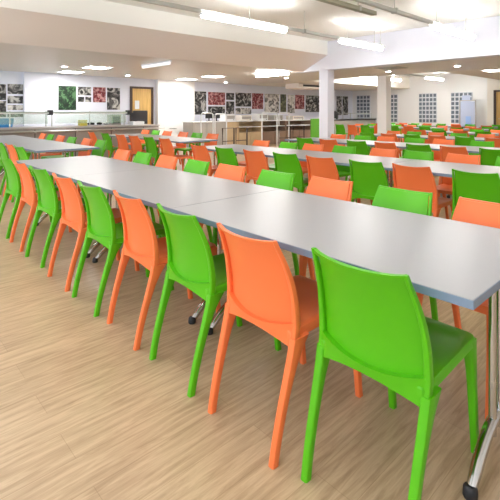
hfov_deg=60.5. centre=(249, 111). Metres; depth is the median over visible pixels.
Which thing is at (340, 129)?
dining chair
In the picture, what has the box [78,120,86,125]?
carton
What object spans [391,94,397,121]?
window
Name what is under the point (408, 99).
wall
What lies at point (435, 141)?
dining chair
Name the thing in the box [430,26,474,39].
diffuser
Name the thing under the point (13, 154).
dining chair
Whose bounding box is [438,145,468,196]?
dining chair
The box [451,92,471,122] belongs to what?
window
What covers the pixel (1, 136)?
dining table
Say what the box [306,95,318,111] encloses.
photo poster
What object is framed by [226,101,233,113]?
photo poster
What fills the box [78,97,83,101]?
photo poster
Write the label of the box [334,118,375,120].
countertop
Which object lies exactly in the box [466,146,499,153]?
dining table
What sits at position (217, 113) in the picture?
hoop
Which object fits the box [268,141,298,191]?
dining chair
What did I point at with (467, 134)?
dining chair
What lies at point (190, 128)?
base cabinet
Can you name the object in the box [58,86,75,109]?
photo poster
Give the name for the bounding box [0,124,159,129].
countertop
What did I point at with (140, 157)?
dining chair
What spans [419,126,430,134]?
dining chair
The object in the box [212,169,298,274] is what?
dining chair
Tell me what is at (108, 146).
dining chair
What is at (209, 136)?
dining chair
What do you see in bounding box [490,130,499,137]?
dining chair
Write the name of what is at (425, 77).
track
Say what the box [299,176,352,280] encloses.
dining chair
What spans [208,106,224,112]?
photo poster
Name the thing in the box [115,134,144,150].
dining chair
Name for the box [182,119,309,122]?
countertop
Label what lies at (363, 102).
window
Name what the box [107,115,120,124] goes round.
dispenser
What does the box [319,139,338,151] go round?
dining chair
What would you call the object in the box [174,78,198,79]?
recessed light
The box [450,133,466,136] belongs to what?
dining chair
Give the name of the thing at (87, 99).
photo poster
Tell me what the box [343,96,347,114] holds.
photo poster
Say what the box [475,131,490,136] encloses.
dining chair
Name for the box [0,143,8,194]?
dining chair
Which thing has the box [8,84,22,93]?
photo poster
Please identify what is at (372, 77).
track
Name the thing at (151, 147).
dining chair
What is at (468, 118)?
picture
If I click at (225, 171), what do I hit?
dining chair
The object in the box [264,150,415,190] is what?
dining table
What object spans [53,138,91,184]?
dining chair
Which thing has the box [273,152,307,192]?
dining chair
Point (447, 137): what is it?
dining table
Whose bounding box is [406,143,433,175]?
dining chair
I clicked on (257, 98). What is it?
photo poster
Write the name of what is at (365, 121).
countertop
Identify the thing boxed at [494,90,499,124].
door
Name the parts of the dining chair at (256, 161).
backrest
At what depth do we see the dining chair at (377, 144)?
6.72 m
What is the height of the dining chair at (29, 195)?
0.805 m
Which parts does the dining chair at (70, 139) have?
seat, backrest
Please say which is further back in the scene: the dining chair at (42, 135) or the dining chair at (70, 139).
the dining chair at (42, 135)
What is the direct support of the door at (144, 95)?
in the wall at (6, 77)
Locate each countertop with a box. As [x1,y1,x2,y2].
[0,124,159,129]
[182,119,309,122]
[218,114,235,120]
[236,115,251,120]
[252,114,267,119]
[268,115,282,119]
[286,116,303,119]
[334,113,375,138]
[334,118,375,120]
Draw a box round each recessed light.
[58,70,83,73]
[80,66,113,69]
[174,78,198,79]
[200,75,226,77]
[481,69,499,71]
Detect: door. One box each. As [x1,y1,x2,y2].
[130,86,152,123]
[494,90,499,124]
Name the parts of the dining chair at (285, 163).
backrest, leg, seat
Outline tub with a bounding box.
[0,118,13,127]
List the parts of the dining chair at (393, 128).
backrest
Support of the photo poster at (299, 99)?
attached to the wall at (6, 77)
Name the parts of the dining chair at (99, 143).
backrest, frame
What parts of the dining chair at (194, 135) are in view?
seat, backrest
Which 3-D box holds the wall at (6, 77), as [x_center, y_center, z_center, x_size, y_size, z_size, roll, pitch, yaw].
[-2.584,-0.370,15.569,22.100,3.300,0.200,0,0,-43]
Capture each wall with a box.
[0,71,351,126]
[352,74,486,135]
[487,78,499,125]
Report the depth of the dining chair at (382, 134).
9.43 m
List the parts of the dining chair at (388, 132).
backrest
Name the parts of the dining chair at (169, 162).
backrest, frame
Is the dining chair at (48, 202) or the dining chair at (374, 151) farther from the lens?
the dining chair at (374, 151)
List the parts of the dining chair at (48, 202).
leg, backrest, frame, leg, seat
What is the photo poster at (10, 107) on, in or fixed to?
attached to the wall at (6, 77)
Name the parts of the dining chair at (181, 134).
backrest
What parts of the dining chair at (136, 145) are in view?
backrest, frame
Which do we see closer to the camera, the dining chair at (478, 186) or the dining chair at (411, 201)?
the dining chair at (411, 201)
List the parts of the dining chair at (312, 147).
seat, backrest, frame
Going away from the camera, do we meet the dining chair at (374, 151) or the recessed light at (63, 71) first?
the dining chair at (374, 151)
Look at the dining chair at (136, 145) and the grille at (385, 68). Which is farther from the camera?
the grille at (385, 68)
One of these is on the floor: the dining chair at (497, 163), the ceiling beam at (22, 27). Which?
the dining chair at (497, 163)
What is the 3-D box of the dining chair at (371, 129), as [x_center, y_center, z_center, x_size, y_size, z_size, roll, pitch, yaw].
[4.667,0.877,16.935,0.595,0.805,0.425,0,0,-41]
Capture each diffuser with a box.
[62,71,81,72]
[84,66,106,68]
[201,14,286,32]
[256,73,288,76]
[338,41,382,50]
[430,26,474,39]
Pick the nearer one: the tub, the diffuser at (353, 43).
the diffuser at (353, 43)
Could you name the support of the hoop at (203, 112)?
on the floor
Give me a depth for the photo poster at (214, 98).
16.60 m
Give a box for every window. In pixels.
[357,95,369,118]
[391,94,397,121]
[419,93,436,122]
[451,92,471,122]
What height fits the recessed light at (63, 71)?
0.015 m
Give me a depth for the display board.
16.70 m
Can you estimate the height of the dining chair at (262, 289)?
0.805 m
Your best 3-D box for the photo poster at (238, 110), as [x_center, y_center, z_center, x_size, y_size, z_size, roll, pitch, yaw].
[-0.266,-0.041,17.558,0.851,0.246,0.012,0,0,-43]
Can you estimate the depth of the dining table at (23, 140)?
7.85 m
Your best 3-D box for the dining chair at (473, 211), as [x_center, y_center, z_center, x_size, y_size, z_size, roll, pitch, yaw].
[1.099,0.877,2.101,0.595,0.805,0.425,0,0,-41]
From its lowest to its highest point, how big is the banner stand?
1.980 m
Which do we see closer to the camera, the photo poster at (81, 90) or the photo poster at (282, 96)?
the photo poster at (81, 90)
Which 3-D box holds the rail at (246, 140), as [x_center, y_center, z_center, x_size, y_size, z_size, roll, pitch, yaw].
[-0.247,0.865,12.555,0.474,0.830,0.044,0,0,-43]
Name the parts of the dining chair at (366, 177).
backrest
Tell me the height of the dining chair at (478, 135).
0.805 m
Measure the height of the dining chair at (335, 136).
0.805 m
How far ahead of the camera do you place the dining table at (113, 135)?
9.85 m
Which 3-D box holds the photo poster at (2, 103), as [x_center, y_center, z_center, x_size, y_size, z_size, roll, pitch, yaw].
[-6.820,-0.081,11.518,0.473,0.430,0.012,0,0,-43]
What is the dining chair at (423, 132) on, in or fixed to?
on the floor
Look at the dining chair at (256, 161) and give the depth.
5.39 m
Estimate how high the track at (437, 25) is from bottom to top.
0.480 m
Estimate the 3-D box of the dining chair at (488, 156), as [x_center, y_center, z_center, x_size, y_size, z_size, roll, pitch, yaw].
[3.370,0.877,5.757,0.595,0.805,0.425,0,0,-41]
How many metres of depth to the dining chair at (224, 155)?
5.77 m
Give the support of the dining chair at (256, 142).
on the floor
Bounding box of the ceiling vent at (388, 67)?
[376,66,406,69]
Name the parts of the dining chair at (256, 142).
seat, backrest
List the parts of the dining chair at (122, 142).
backrest, frame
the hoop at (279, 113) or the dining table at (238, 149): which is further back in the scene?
the hoop at (279, 113)
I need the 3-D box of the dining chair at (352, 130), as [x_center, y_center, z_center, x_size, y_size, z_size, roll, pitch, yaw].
[4.020,0.877,16.353,0.595,0.805,0.425,0,0,-41]
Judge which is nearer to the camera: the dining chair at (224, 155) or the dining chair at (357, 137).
the dining chair at (224, 155)
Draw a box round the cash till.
[128,113,143,124]
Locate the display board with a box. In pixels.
[310,119,318,137]
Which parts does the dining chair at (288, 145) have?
seat, backrest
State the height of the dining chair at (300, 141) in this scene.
0.805 m
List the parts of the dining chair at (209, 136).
backrest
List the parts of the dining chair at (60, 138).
seat, backrest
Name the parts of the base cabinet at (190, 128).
door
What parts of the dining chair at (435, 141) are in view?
backrest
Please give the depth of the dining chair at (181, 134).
10.29 m
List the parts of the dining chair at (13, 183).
leg, backrest, frame, leg, seat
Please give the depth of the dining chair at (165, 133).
10.81 m
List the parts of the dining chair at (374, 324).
leg, backrest, frame, leg, seat, leg, leg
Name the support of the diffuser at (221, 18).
attached to the track at (206, 14)
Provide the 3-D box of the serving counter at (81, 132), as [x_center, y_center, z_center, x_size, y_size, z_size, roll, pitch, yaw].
[-4.933,0.615,11.433,6.240,1.330,1.200,0,0,-43]
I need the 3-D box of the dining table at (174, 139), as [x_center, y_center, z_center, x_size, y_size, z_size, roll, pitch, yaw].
[-1.500,0.910,8.681,0.900,0.740,1.598,0,0,-43]
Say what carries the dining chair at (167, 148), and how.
on the floor
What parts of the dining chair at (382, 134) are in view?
backrest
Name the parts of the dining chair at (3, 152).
leg, backrest, frame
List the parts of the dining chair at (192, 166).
leg, backrest, frame, leg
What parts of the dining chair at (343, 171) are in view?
backrest, seat, frame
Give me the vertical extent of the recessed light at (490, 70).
0.015 m
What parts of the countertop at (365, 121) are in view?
guard rail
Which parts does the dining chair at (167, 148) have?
backrest, frame, seat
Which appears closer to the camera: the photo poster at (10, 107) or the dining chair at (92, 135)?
the dining chair at (92, 135)
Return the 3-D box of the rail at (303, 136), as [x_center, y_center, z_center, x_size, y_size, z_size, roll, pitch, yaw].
[1.618,0.864,14.273,0.600,0.832,0.044,0,0,-43]
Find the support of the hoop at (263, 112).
on the floor
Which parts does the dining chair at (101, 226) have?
leg, backrest, frame, leg, seat, leg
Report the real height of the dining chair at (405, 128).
0.805 m
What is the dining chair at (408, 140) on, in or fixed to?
on the floor
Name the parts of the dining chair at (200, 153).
backrest, seat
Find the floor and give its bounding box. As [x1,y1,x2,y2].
[0,138,499,499]
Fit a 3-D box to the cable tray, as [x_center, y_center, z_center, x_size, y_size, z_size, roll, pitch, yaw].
[0.351,-1.643,4.947,4.020,0.455,0.090,0,0,-43]
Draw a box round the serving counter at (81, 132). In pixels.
[0,110,176,159]
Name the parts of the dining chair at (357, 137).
backrest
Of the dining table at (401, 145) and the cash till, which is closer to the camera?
the dining table at (401, 145)
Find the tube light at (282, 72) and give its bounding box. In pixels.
[255,71,289,76]
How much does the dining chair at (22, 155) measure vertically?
0.805 m
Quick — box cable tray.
[316,0,376,15]
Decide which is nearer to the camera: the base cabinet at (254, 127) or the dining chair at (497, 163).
the dining chair at (497, 163)
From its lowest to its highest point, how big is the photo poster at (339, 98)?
0.961 m
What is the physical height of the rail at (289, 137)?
0.832 m
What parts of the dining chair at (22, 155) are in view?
backrest, frame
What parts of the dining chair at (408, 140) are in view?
backrest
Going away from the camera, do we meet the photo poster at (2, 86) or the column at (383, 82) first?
the photo poster at (2, 86)
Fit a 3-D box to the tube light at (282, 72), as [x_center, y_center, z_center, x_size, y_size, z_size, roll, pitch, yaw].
[0.623,-1.073,12.235,0.140,0.095,1.250,0,0,-43]
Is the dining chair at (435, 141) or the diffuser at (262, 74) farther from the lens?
the diffuser at (262, 74)
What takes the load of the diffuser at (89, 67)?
attached to the recessed light at (88, 67)
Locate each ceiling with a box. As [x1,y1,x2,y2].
[0,42,499,90]
[104,0,499,40]
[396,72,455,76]
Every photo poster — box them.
[0,84,5,99]
[0,101,5,116]
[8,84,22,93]
[8,96,22,103]
[8,105,22,109]
[8,114,22,116]
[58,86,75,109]
[78,87,90,94]
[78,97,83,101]
[85,97,90,101]
[93,87,105,101]
[107,88,119,109]
[195,91,205,114]
[208,92,224,104]
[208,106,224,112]
[226,93,233,99]
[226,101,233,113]
[236,93,250,106]
[236,108,250,113]
[252,93,262,108]
[265,94,278,112]
[280,94,285,111]
[288,95,294,112]
[295,95,303,108]
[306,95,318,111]
[337,96,341,114]
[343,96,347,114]
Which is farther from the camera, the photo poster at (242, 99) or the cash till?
the photo poster at (242, 99)
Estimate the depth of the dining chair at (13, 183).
4.45 m
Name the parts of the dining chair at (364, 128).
backrest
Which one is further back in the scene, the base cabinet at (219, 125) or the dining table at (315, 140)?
the base cabinet at (219, 125)
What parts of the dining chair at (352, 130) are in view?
backrest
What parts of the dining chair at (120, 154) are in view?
backrest, frame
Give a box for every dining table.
[0,135,30,172]
[0,138,58,177]
[7,142,99,196]
[16,155,159,257]
[67,167,277,324]
[109,134,165,165]
[139,136,217,165]
[171,189,499,499]
[190,144,304,176]
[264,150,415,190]
[285,137,376,144]
[366,141,469,197]
[374,133,431,137]
[383,160,499,176]
[411,130,474,136]
[425,136,498,140]
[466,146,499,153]
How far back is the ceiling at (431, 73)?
19.09 m
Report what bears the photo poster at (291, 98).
attached to the wall at (6, 77)
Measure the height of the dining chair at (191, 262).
0.805 m
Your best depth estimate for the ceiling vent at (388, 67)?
10.72 m
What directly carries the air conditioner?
attached to the ceiling at (13, 57)
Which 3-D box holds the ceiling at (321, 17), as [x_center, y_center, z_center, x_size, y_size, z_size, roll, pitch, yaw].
[0.945,-1.920,4.066,11.700,0.100,11.100,0,0,-43]
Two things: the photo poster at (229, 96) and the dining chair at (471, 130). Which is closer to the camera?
the dining chair at (471, 130)
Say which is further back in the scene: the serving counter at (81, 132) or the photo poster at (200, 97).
the photo poster at (200, 97)
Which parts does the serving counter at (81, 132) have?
gantry post, gantry trim, tray rail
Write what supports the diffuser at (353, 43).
attached to the track at (206, 14)
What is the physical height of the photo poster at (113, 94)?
0.697 m
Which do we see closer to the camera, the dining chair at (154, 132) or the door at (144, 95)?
the dining chair at (154, 132)
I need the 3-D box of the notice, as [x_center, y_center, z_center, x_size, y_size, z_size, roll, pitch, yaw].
[-3.767,-0.240,14.299,0.160,0.280,0.005,0,0,-43]
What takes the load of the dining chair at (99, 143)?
on the floor
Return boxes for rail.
[222,128,234,144]
[235,127,247,155]
[278,126,290,142]
[292,125,304,137]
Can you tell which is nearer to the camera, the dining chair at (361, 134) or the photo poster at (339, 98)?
the dining chair at (361, 134)
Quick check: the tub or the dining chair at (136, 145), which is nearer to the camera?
the dining chair at (136, 145)
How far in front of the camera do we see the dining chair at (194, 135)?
9.77 m
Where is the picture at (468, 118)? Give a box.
[466,116,470,123]
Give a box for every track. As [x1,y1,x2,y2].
[133,0,384,50]
[352,0,475,39]
[359,75,401,80]
[402,74,443,80]
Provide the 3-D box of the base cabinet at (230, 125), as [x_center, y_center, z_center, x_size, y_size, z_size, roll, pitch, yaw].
[-0.848,0.820,15.795,0.561,0.920,0.620,0,0,-43]
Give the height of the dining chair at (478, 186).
0.805 m
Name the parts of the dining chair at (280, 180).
leg, backrest, frame, leg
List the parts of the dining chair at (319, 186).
leg, leg, backrest, frame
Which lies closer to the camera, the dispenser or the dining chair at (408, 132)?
the dining chair at (408, 132)
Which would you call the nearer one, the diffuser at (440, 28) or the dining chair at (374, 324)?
the dining chair at (374, 324)
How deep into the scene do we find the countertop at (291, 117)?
18.19 m
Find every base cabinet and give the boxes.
[183,122,205,147]
[206,122,225,144]
[227,122,237,143]
[238,121,260,145]
[263,121,285,143]
[286,120,309,142]
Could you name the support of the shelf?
attached to the serving counter at (81, 132)
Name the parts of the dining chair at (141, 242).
leg, backrest, frame, leg, seat, leg, leg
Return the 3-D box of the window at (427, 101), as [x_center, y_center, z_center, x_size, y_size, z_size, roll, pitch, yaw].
[8.217,-0.180,19.824,0.043,1.360,0.840,0,0,-43]
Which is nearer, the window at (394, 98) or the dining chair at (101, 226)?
the dining chair at (101, 226)
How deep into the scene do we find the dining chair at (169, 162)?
4.67 m
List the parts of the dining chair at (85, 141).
backrest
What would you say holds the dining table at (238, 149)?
on the floor
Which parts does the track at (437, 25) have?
hanging rod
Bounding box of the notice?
[135,101,138,108]
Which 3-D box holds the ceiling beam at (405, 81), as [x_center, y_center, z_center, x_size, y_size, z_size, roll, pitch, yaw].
[6.500,-1.435,16.189,7.500,0.470,4.880,0,0,-43]
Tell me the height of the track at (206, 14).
0.480 m
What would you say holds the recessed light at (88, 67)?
in the ceiling at (13, 57)
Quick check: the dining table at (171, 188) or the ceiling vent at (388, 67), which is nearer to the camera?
the dining table at (171, 188)
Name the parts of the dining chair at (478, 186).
backrest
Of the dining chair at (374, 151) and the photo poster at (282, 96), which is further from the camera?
the photo poster at (282, 96)
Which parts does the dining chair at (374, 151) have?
backrest, frame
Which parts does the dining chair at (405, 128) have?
backrest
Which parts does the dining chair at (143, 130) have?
backrest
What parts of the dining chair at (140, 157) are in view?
backrest, frame, leg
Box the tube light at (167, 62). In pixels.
[141,60,170,68]
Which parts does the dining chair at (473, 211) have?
leg, leg, seat, frame, backrest, leg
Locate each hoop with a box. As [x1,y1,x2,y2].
[200,112,213,154]
[214,113,226,144]
[261,112,277,147]
[278,113,289,146]
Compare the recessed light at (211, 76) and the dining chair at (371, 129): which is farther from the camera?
the dining chair at (371, 129)
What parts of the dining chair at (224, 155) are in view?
backrest, frame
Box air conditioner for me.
[286,83,318,89]
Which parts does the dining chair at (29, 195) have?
leg, backrest, frame, leg, seat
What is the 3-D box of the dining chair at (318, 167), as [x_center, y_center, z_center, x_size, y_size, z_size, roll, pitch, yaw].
[0.924,0.877,4.769,0.595,0.805,0.425,0,0,-43]
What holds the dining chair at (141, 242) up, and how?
on the floor
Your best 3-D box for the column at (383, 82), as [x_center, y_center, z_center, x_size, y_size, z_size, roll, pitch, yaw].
[4.191,0.080,13.381,0.300,2.400,0.300,0,0,-43]
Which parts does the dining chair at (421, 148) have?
backrest, frame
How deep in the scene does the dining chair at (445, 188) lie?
4.86 m
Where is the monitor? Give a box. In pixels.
[205,112,212,120]
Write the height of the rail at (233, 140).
0.830 m
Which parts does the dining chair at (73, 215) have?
leg, backrest, frame, leg, seat, leg, leg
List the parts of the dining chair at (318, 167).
backrest, frame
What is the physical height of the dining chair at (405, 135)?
0.805 m
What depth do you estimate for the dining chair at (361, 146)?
7.11 m
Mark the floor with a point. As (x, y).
(85, 414)
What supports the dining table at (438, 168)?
on the floor
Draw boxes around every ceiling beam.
[0,0,327,54]
[0,7,326,71]
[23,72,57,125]
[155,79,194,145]
[296,16,499,72]
[334,75,409,86]
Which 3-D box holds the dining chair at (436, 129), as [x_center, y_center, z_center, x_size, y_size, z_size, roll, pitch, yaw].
[5.361,0.877,12.489,0.595,0.805,0.425,0,0,-41]
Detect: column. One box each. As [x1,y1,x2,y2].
[319,70,333,144]
[377,76,390,137]
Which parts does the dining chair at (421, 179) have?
backrest, frame, leg, seat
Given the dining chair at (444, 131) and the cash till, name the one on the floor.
the dining chair at (444, 131)
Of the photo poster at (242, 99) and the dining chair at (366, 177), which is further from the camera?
the photo poster at (242, 99)
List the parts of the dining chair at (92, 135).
backrest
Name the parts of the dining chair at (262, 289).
leg, backrest, frame, seat, leg, leg, leg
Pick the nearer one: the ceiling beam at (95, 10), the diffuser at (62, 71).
the ceiling beam at (95, 10)
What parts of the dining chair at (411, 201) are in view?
backrest, frame, leg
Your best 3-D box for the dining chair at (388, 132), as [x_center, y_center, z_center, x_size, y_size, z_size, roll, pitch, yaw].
[3.483,0.877,10.757,0.595,0.805,0.425,0,0,-42]
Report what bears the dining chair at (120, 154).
on the floor
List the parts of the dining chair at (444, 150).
leg, backrest, frame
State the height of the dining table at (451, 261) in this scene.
0.740 m
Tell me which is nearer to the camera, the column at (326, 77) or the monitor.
the column at (326, 77)
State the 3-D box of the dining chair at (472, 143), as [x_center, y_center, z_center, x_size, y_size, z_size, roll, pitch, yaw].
[3.658,0.877,6.906,0.595,0.805,0.425,0,0,-44]
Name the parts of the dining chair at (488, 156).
frame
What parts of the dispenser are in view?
panel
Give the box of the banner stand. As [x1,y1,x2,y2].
[459,95,475,125]
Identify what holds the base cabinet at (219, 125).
on the floor
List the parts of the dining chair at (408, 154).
backrest, frame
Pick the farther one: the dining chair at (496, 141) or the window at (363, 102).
the window at (363, 102)
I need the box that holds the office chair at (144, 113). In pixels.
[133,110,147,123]
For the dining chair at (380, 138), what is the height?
0.805 m
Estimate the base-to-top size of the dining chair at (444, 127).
0.805 m
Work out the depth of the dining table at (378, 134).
9.85 m
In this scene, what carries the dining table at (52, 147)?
on the floor
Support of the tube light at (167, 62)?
attached to the ceiling at (13, 57)
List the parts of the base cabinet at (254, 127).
door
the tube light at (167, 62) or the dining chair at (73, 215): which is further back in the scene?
the tube light at (167, 62)
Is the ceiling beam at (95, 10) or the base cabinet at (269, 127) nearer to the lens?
the ceiling beam at (95, 10)
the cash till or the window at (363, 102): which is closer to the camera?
the cash till
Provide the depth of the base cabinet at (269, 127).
17.37 m
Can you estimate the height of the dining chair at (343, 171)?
0.805 m
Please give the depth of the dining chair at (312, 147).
6.43 m
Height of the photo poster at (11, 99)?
0.207 m
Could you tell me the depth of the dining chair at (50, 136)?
8.98 m
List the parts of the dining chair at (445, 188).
seat, leg, backrest, frame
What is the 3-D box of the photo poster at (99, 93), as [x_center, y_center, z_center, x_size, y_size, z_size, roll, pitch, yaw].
[-4.725,-0.540,13.449,0.403,0.471,0.012,0,0,-43]
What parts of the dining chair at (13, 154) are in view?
backrest, frame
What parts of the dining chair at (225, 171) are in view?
backrest, frame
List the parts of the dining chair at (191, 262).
leg, backrest, frame, seat, leg, leg, leg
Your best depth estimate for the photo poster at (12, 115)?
11.85 m
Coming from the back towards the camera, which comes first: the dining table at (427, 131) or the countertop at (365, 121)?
the countertop at (365, 121)
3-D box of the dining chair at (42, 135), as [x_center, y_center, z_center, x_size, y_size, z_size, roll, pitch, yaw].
[-4.792,0.877,9.388,0.595,0.805,0.425,0,0,-41]
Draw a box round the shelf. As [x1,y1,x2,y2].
[0,112,126,112]
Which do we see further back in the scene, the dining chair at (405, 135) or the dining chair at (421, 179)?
the dining chair at (405, 135)
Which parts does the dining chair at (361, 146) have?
backrest, frame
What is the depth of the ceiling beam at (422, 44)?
9.55 m
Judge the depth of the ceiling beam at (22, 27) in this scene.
8.04 m
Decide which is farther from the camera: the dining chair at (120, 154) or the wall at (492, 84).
the wall at (492, 84)
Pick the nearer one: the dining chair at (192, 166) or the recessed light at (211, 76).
the dining chair at (192, 166)
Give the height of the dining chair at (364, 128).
0.805 m
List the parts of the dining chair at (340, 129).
backrest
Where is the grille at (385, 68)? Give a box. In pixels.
[376,67,402,69]
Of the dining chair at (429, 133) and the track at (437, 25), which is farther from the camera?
the dining chair at (429, 133)
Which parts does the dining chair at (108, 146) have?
backrest, frame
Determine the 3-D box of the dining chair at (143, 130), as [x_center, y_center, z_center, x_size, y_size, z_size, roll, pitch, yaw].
[-2.996,0.877,11.450,0.595,0.805,0.425,0,0,-43]
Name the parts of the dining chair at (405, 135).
backrest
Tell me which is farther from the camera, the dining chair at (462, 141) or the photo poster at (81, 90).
the photo poster at (81, 90)
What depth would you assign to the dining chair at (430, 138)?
8.75 m
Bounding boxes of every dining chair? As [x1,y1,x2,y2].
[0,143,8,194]
[0,156,60,238]
[3,143,49,199]
[9,160,71,251]
[11,145,53,202]
[25,133,45,158]
[25,165,107,267]
[26,134,53,156]
[33,135,64,158]
[41,136,76,158]
[47,173,138,291]
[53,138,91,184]
[72,180,173,316]
[74,139,106,185]
[77,149,130,199]
[88,132,114,156]
[101,133,129,160]
[107,151,154,221]
[107,190,220,350]
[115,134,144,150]
[128,129,149,160]
[128,135,159,165]
[134,130,159,156]
[143,136,176,169]
[144,159,212,242]
[149,203,280,397]
[153,131,171,162]
[155,155,177,215]
[159,138,192,170]
[161,132,188,164]
[174,132,202,160]
[189,133,218,158]
[190,144,217,175]
[199,163,246,249]
[208,222,362,469]
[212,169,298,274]
[215,146,245,181]
[238,140,269,183]
[243,149,268,182]
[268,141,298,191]
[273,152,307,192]
[296,137,313,149]
[299,143,323,192]
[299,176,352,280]
[301,247,478,499]
[306,155,360,202]
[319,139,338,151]
[330,134,345,145]
[332,145,356,202]
[335,124,350,138]
[345,140,369,180]
[346,124,359,145]
[349,148,396,204]
[349,159,388,201]
[354,135,370,152]
[360,125,376,139]
[360,132,375,147]
[368,124,375,138]
[372,185,437,320]
[374,142,398,157]
[376,136,394,141]
[381,133,402,152]
[386,131,400,156]
[389,150,433,186]
[391,126,399,133]
[392,163,452,216]
[399,137,424,157]
[403,126,413,141]
[404,134,420,141]
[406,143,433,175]
[407,131,420,134]
[412,129,426,143]
[416,197,499,418]
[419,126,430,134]
[426,132,443,143]
[428,135,445,143]
[431,128,443,130]
[432,130,446,135]
[432,139,454,183]
[437,126,447,130]
[437,153,480,218]
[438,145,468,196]
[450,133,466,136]
[451,169,499,219]
[453,131,468,136]
[455,136,474,145]
[469,129,483,136]
[469,140,493,154]
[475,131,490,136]
[477,134,494,137]
[479,148,499,165]
[484,137,499,147]
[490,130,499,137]
[494,156,499,166]
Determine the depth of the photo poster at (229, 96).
17.06 m
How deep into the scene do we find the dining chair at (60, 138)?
8.60 m
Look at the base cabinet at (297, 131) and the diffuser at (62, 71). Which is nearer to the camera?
the diffuser at (62, 71)
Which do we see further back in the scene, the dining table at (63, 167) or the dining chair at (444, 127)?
the dining chair at (444, 127)
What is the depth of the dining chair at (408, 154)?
5.23 m
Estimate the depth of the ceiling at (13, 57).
11.04 m
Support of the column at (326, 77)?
on the floor
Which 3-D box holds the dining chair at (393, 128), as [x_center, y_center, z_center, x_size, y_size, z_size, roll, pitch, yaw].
[5.176,0.877,15.111,0.595,0.805,0.425,0,0,-44]
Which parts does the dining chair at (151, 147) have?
backrest, frame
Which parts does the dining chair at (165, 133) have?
backrest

